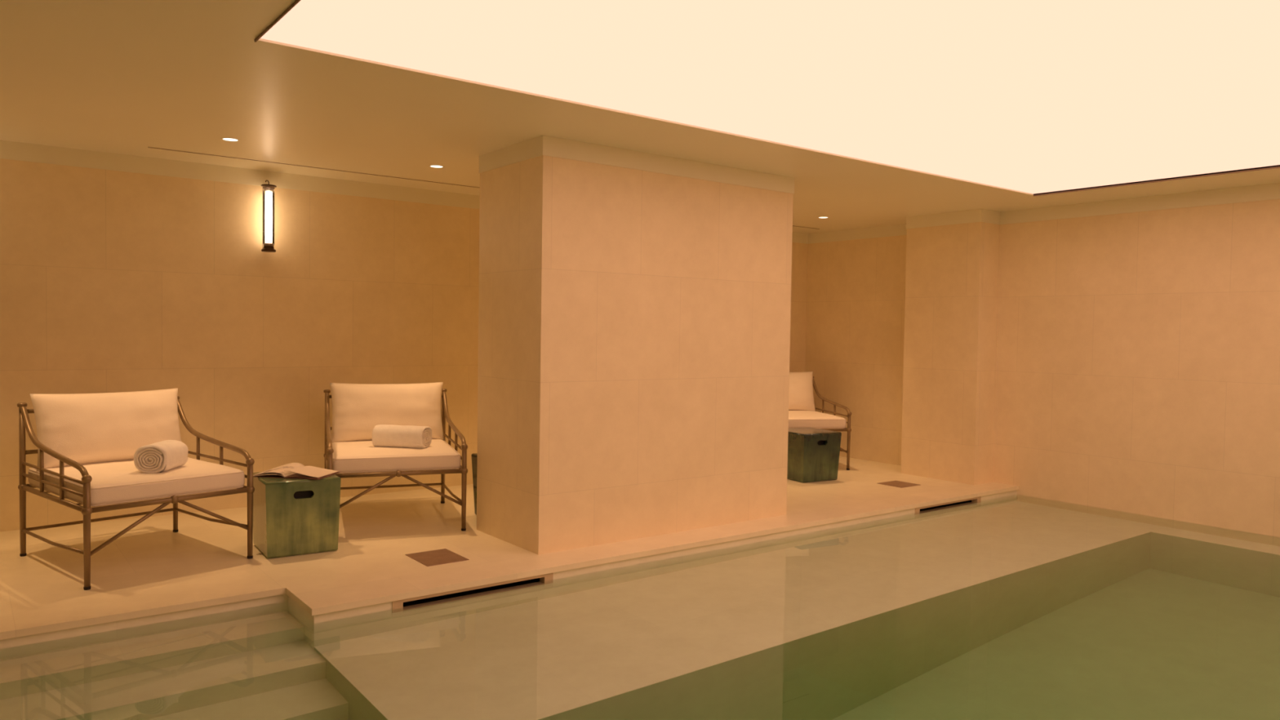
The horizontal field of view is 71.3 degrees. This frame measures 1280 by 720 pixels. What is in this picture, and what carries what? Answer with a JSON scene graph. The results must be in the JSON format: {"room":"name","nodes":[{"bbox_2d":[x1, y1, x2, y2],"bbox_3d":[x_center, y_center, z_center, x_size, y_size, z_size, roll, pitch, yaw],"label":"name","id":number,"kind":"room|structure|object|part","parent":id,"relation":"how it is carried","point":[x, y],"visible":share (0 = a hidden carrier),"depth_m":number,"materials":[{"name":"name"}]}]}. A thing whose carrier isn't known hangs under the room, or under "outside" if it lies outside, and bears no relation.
{"room":"indoor swimming pool","nodes":[
{"label":"indoor swimming pool","id":0,"kind":"room"},
{"bbox_2d":[0,594,288,648],"bbox_3d":[-3.198,2.092,3.959,3.100,1.666,0.200,-1,2,-37],"label":"wall","id":1,"kind":"structure","parent":0,"point":[44,637],"depth_m":4.36,"materials":[{"name":"stone"}]},
{"bbox_2d":[0,158,808,531],"bbox_3d":[-3.062,-0.166,6.923,12.950,2.791,0.200,-1,2,-37],"label":"wall","id":2,"kind":"structure","parent":0,"point":[111,281],"depth_m":6.75,"materials":[{"name":"paint"}]},
{"bbox_2d":[261,179,276,252],"bbox_3d":[-2.848,-1.097,6.810,0.142,0.547,0.111,2,2,21],"label":"wall sconce","id":3,"kind":"object","parent":2,"relation":"attached to","point":[268,217],"visible":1,"depth_m":6.79,"materials":[{"name":"white glass"}]},
{"bbox_3d":[-2.834,-1.089,6.805,0.054,0.396,0.054,-1,2,-37],"label":"bulb","id":4,"kind":"part","parent":3,"relation":"part of","materials":[{"name":"white glass"}]},
{"bbox_3d":[-2.805,-1.084,6.774,0.002,0.480,0.003,-1,2,-37],"label":"rod","id":5,"kind":"part","parent":3,"relation":"part of","materials":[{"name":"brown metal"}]},
{"bbox_2d":[0,140,808,244],"bbox_3d":[-2.987,-1.402,6.809,12.550,0.130,0.026,-1,2,-37],"label":"trim","id":6,"kind":"structure","parent":2,"relation":"attached to","point":[11,150],"depth_m":6.69,"materials":[{"name":"paint"}]},
{"bbox_2d":[0,456,1018,639],"bbox_3d":[-0.483,1.296,3.568,12.550,0.034,8.360,-1,2,-37],"label":"floor","id":7,"kind":"structure","parent":0,"point":[152,569],"depth_m":5.45,"materials":[{"name":"stone"}]},
{"bbox_2d":[17,388,254,590],"bbox_3d":[-3.010,0.695,5.333,1.070,0.976,0.930,2,2,40],"label":"lounge armchair","id":8,"kind":"object","parent":7,"relation":"on","point":[86,444],"visible":0.92,"depth_m":5.30,"materials":[{"name":"white fabric"}]},
{"bbox_3d":[-3.683,0.707,5.320,0.049,0.907,0.050,2,2,40],"label":"leg","id":9,"kind":"part","parent":8,"relation":"part of","materials":[{"name":"brown metal"}]},
{"bbox_3d":[-3.401,0.520,5.652,0.025,0.462,0.878,2,2,40],"label":"frame","id":10,"kind":"part","parent":8,"relation":"part of","materials":[{"name":"brown metal"}]},
{"bbox_3d":[-3.290,0.699,4.995,1.020,0.020,0.017,2,2,40],"label":"arm rail","id":11,"kind":"part","parent":8,"relation":"part of","materials":[{"name":"brown metal"}]},
{"bbox_3d":[-3.289,0.631,4.992,1.020,0.021,0.017,2,2,40],"label":"arm rail","id":12,"kind":"part","parent":8,"relation":"part of","materials":[{"name":"brown metal"}]},
{"bbox_3d":[-3.284,0.453,4.984,1.038,0.341,0.031,2,2,40],"label":"arm","id":13,"kind":"part","parent":8,"relation":"part of","materials":[{"name":"brown metal"}]},
{"bbox_3d":[-2.900,0.897,4.676,0.051,0.594,0.052,2,2,40],"label":"leg","id":14,"kind":"part","parent":8,"relation":"part of","materials":[{"name":"brown metal"}]},
{"bbox_2d":[29,388,181,471],"bbox_3d":[-3.287,0.418,5.556,0.196,0.465,0.845,-16,-9,39],"label":"cushion","id":15,"kind":"object","parent":8,"relation":"on","point":[103,428],"depth_m":5.44,"materials":[{"name":"beige fabric"}]},
{"bbox_3d":[-3.009,0.767,5.333,1.057,0.045,0.907,2,2,40],"label":"seat frame","id":16,"kind":"part","parent":8,"relation":"part of","materials":[{"name":"brown metal"}]},
{"bbox_2d":[27,457,244,506],"bbox_3d":[-3.010,0.697,5.333,0.997,0.124,0.845,2,2,40],"label":"seat cushion","id":17,"kind":"object","parent":8,"relation":"on","point":[115,480],"depth_m":5.07,"materials":[{"name":"beige fabric"}]},
{"bbox_2d":[133,440,188,473],"bbox_3d":[-2.816,0.566,5.248,0.188,0.165,0.298,1,2,-3],"label":"rolled towel","id":18,"kind":"object","parent":8,"relation":"on","point":[166,455],"visible":1,"depth_m":5.12,"materials":[{"name":"white fabric"}]},
{"bbox_3d":[-3.124,0.694,5.997,0.049,0.907,0.050,2,2,40],"label":"leg","id":19,"kind":"part","parent":8,"relation":"part of","materials":[{"name":"brown metal"}]},
{"bbox_3d":[-2.724,0.439,5.661,1.038,0.341,0.031,2,2,40],"label":"arm","id":20,"kind":"part","parent":8,"relation":"part of","materials":[{"name":"brown metal"}]},
{"bbox_3d":[-2.730,0.618,5.669,1.020,0.021,0.017,2,2,40],"label":"arm rail","id":21,"kind":"part","parent":8,"relation":"part of","materials":[{"name":"brown metal"}]},
{"bbox_3d":[-2.341,0.883,5.352,0.051,0.594,0.052,2,2,40],"label":"leg","id":22,"kind":"part","parent":8,"relation":"part of","materials":[{"name":"brown metal"}]},
{"bbox_2d":[253,467,341,558],"bbox_3d":[-2.172,0.954,5.619,0.441,0.465,0.441,0,2,-34],"label":"side table","id":23,"kind":"object","parent":7,"relation":"on","point":[292,517],"visible":0.9,"depth_m":5.45,"materials":[{"name":"green wood"}]},
{"bbox_2d":[253,462,340,479],"bbox_3d":[-2.159,0.694,5.604,0.444,0.054,0.280,1,2,8],"label":"open magazine","id":24,"kind":"object","parent":23,"relation":"on","point":[291,470],"visible":1,"depth_m":5.54,"materials":[{"name":"paper"}]},
{"bbox_2d":[323,382,467,530],"bbox_3d":[-1.805,0.676,6.493,0.930,0.976,1.070,0,2,-20],"label":"lounge armchair","id":25,"kind":"object","parent":7,"relation":"on","point":[357,408],"visible":0.9,"depth_m":6.65,"materials":[{"name":"white fabric"}]},
{"bbox_3d":[-2.395,0.679,6.818,0.050,0.907,0.049,0,2,-20],"label":"leg","id":26,"kind":"part","parent":25,"relation":"part of","materials":[{"name":"brown metal"}]},
{"bbox_3d":[-2.212,0.426,6.329,0.031,0.341,1.038,0,2,-20],"label":"arm","id":27,"kind":"part","parent":25,"relation":"part of","materials":[{"name":"brown metal"}]},
{"bbox_3d":[-2.042,0.871,5.868,0.052,0.594,0.051,0,2,-20],"label":"leg","id":28,"kind":"part","parent":25,"relation":"part of","materials":[{"name":"brown metal"}]},
{"bbox_2d":[329,382,444,442],"bbox_3d":[-1.929,0.398,6.827,0.845,0.465,0.199,0,-12,-20],"label":"cushion","id":29,"kind":"object","parent":25,"relation":"on","point":[357,408],"depth_m":6.74,"materials":[{"name":"beige fabric"}]},
{"bbox_3d":[-1.805,0.749,6.492,0.907,0.045,1.057,0,2,-20],"label":"seat frame","id":30,"kind":"part","parent":25,"relation":"part of","materials":[{"name":"brown metal"}]},
{"bbox_2d":[332,439,460,473],"bbox_3d":[-1.805,0.679,6.493,0.845,0.124,0.997,0,2,-20],"label":"seat cushion","id":31,"kind":"object","parent":25,"relation":"on","point":[348,455],"depth_m":6.09,"materials":[{"name":"beige fabric"}]},
{"bbox_2d":[372,424,432,448],"bbox_3d":[-1.708,0.549,6.405,0.398,0.158,0.184,1,2,13],"label":"rolled towel","id":32,"kind":"object","parent":25,"relation":"on","point":[383,435],"visible":1,"depth_m":6.33,"materials":[{"name":"white fabric"}]},
{"bbox_3d":[-1.572,0.681,7.125,0.050,0.907,0.049,0,2,-20],"label":"leg","id":33,"kind":"part","parent":25,"relation":"part of","materials":[{"name":"brown metal"}]},
{"bbox_3d":[-1.393,0.608,6.644,0.017,0.021,1.020,0,2,-20],"label":"arm rail","id":34,"kind":"part","parent":25,"relation":"part of","materials":[{"name":"brown metal"}]},
{"bbox_3d":[-1.389,0.429,6.635,0.031,0.341,1.038,0,2,-20],"label":"arm","id":35,"kind":"part","parent":25,"relation":"part of","materials":[{"name":"brown metal"}]},
{"bbox_3d":[-1.219,0.874,6.175,0.052,0.594,0.051,0,2,-20],"label":"leg","id":36,"kind":"part","parent":25,"relation":"part of","materials":[{"name":"brown metal"}]},
{"bbox_2d":[404,548,469,566],"bbox_3d":[-1.241,1.205,5.447,0.270,0.003,0.330,-1,2,-37],"label":"drain cover","id":37,"kind":"object","parent":7,"relation":"on","point":[438,557],"visible":1,"depth_m":5.44,"materials":[{"name":"brown metal"}]},
{"bbox_2d":[471,453,477,515],"bbox_3d":[-0.949,0.940,6.642,0.461,0.465,0.461,0,2,-34],"label":"stool","id":38,"kind":"object","parent":7,"relation":"on","point":[474,456],"visible":0.03,"depth_m":6.67,"materials":[{"name":"teal ceramic"}]},
{"bbox_2d":[786,427,841,483],"bbox_3d":[1.613,0.915,8.634,0.461,0.465,0.461,0,2,-29],"label":"side table","id":39,"kind":"object","parent":7,"relation":"on","point":[813,454],"visible":0.88,"depth_m":8.45,"materials":[{"name":"green wood"}]},
{"bbox_2d":[788,371,851,470],"bbox_3d":[1.627,0.628,9.615,0.930,0.976,1.070,1,2,-11],"label":"lounge armchair","id":40,"kind":"object","parent":7,"relation":"on","point":[802,413],"visible":0.34,"depth_m":9.59,"materials":[{"name":"white fabric"}]},
{"bbox_2d":[788,371,816,411],"bbox_3d":[1.559,0.351,9.965,0.845,0.465,0.200,1,-12,-11],"label":"cushion","id":41,"kind":"object","parent":40,"relation":"on","point":[801,397],"depth_m":9.94,"materials":[{"name":"beige fabric"}]},
{"bbox_2d":[788,410,846,428],"bbox_3d":[1.627,0.631,9.616,0.845,0.124,0.997,1,2,-11],"label":"seat cushion","id":42,"kind":"object","parent":40,"relation":"on","point":[797,419],"depth_m":9.18,"materials":[{"name":"beige fabric"}]},
{"bbox_3d":[2.062,0.383,9.691,0.031,0.341,1.038,1,2,-11],"label":"arm","id":43,"kind":"part","parent":40,"relation":"part of","materials":[{"name":"brown metal"}]},
{"bbox_3d":[2.058,0.562,9.700,0.017,0.021,1.020,1,2,-11],"label":"arm rail","id":44,"kind":"part","parent":40,"relation":"part of","materials":[{"name":"brown metal"}]},
{"bbox_3d":[1.627,0.701,9.614,0.907,0.045,1.057,1,2,-11],"label":"seat frame","id":45,"kind":"part","parent":40,"relation":"part of","materials":[{"name":"brown metal"}]},
{"bbox_3d":[2.156,0.828,9.209,0.052,0.594,0.051,1,2,-11],"label":"leg","id":46,"kind":"part","parent":40,"relation":"part of","materials":[{"name":"brown metal"}]},
{"bbox_2d":[877,480,919,488],"bbox_3d":[2.433,1.167,8.384,0.290,0.003,0.280,-1,2,-37],"label":"plate","id":47,"kind":"object","parent":7,"relation":"on","point":[893,483],"visible":1,"depth_m":8.37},
{"bbox_2d":[476,155,793,554],"bbox_3d":[0.017,-0.105,6.518,2.225,2.631,0.834,-1,2,-37],"label":"wall pillar","id":48,"kind":"structure","parent":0,"point":[634,325],"depth_m":5.99,"materials":[{"name":"paint"}]},
{"bbox_2d":[478,135,794,193],"bbox_3d":[0.036,-1.345,6.478,2.237,0.130,0.846,-1,2,-37],"label":"trim","id":49,"kind":"structure","parent":48,"relation":"attached to","point":[546,145],"depth_m":5.95,"materials":[{"name":"paint"}]},
{"bbox_2d":[0,0,1279,233],"bbox_3d":[-0.442,-1.361,3.483,12.550,0.100,8.360,-1,2,-37],"label":"ceiling","id":50,"kind":"structure","parent":0,"point":[122,77],"depth_m":5.10,"materials":[{"name":"paint"}]},
{"bbox_2d":[220,137,239,141],"bbox_3d":[-2.630,-1.415,5.725,0.114,0.003,0.114,-1,2,-37],"label":"recessed light","id":51,"kind":"object","parent":50,"relation":"in","point":[227,139],"visible":1,"depth_m":5.71,"materials":[{"name":"paint"}]},
{"bbox_2d":[428,164,444,168],"bbox_3d":[-1.498,-1.425,6.566,0.114,0.003,0.114,-1,2,-37],"label":"recessed light","id":52,"kind":"object","parent":50,"relation":"in","point":[430,166],"visible":1,"depth_m":6.55,"materials":[{"name":"paint"}]},
{"bbox_2d":[147,146,819,229],"bbox_3d":[-0.645,-1.476,8.067,6.740,0.032,0.016,-1,2,-37],"label":"air slot","id":53,"kind":"object","parent":50,"relation":"attached to","point":[148,147],"visible":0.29,"depth_m":6.68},
{"bbox_2d":[254,0,1279,195],"bbox_3d":[2.296,-1.278,3.702,6.181,0.024,4.775,-1,2,-37],"label":"ceiling light panel","id":54,"kind":"object","parent":50,"relation":"attached to","point":[1036,97],"visible":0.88,"depth_m":4.00,"materials":[{"name":"white plastic"}]},
{"bbox_2d":[288,489,1017,623],"bbox_3d":[0.895,2.067,6.687,6.718,1.666,0.450,-1,2,-37],"label":"wall","id":55,"kind":"structure","parent":0,"point":[386,606],"depth_m":5.83,"materials":[{"name":"stone"}]},
{"bbox_2d":[391,573,553,608],"bbox_3d":[-0.998,1.308,5.100,0.988,0.106,0.296,-1,2,-37],"label":"skimmer","id":56,"kind":"object","parent":55,"relation":"attached to","point":[395,604],"visible":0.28,"depth_m":4.95,"materials":[{"name":"metal"}]},
{"bbox_2d":[915,496,981,513],"bbox_3d":[2.592,1.275,7.846,0.971,0.106,0.296,-1,2,-37],"label":"skimmer","id":57,"kind":"object","parent":55,"relation":"attached to","point":[975,499],"visible":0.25,"depth_m":7.73,"materials":[{"name":"metal"}]},
{"bbox_2d":[804,235,906,465],"bbox_3d":[2.596,-0.178,10.018,0.200,2.791,1.760,-1,2,-37],"label":"wall","id":58,"kind":"structure","parent":0,"point":[855,293],"depth_m":10.00,"materials":[{"name":"paint"}]},
{"bbox_2d":[900,222,999,484],"bbox_3d":[3.144,-0.126,8.864,0.568,2.645,0.821,-1,2,-37],"label":"wall pier","id":59,"kind":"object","parent":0,"point":[952,275],"visible":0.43,"depth_m":8.59,"materials":[{"name":"paint"}]},
{"bbox_2d":[992,199,1279,537],"bbox_3d":[5.255,0.782,6.337,0.200,4.391,5.819,-1,2,-37],"label":"wall","id":60,"kind":"structure","parent":0,"point":[1138,353],"depth_m":7.48,"materials":[{"name":"paint"}]},
{"bbox_2d":[808,182,1279,244],"bbox_3d":[4.367,-1.301,7.166,0.476,0.130,8.360,-1,2,-37],"label":"trim","id":61,"kind":"structure","parent":60,"relation":"attached to","point":[1268,191],"depth_m":7.99,"materials":[{"name":"paint"}]},
{"bbox_3d":[0.809,2.933,4.095,9.618,0.100,4.511,-1,2,-37],"label":"floor","id":62,"kind":"structure","parent":0,"visible":0},
{"bbox_2d":[0,494,1279,719],"bbox_3d":[0.845,2.144,4.203,9.518,1.570,4.395,-1,2,-37],"label":"pool water","id":63,"kind":"object","parent":62,"relation":"on","point":[1014,606],"visible":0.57,"depth_m":4.25,"materials":[{"name":"green liquid"}]}
]}

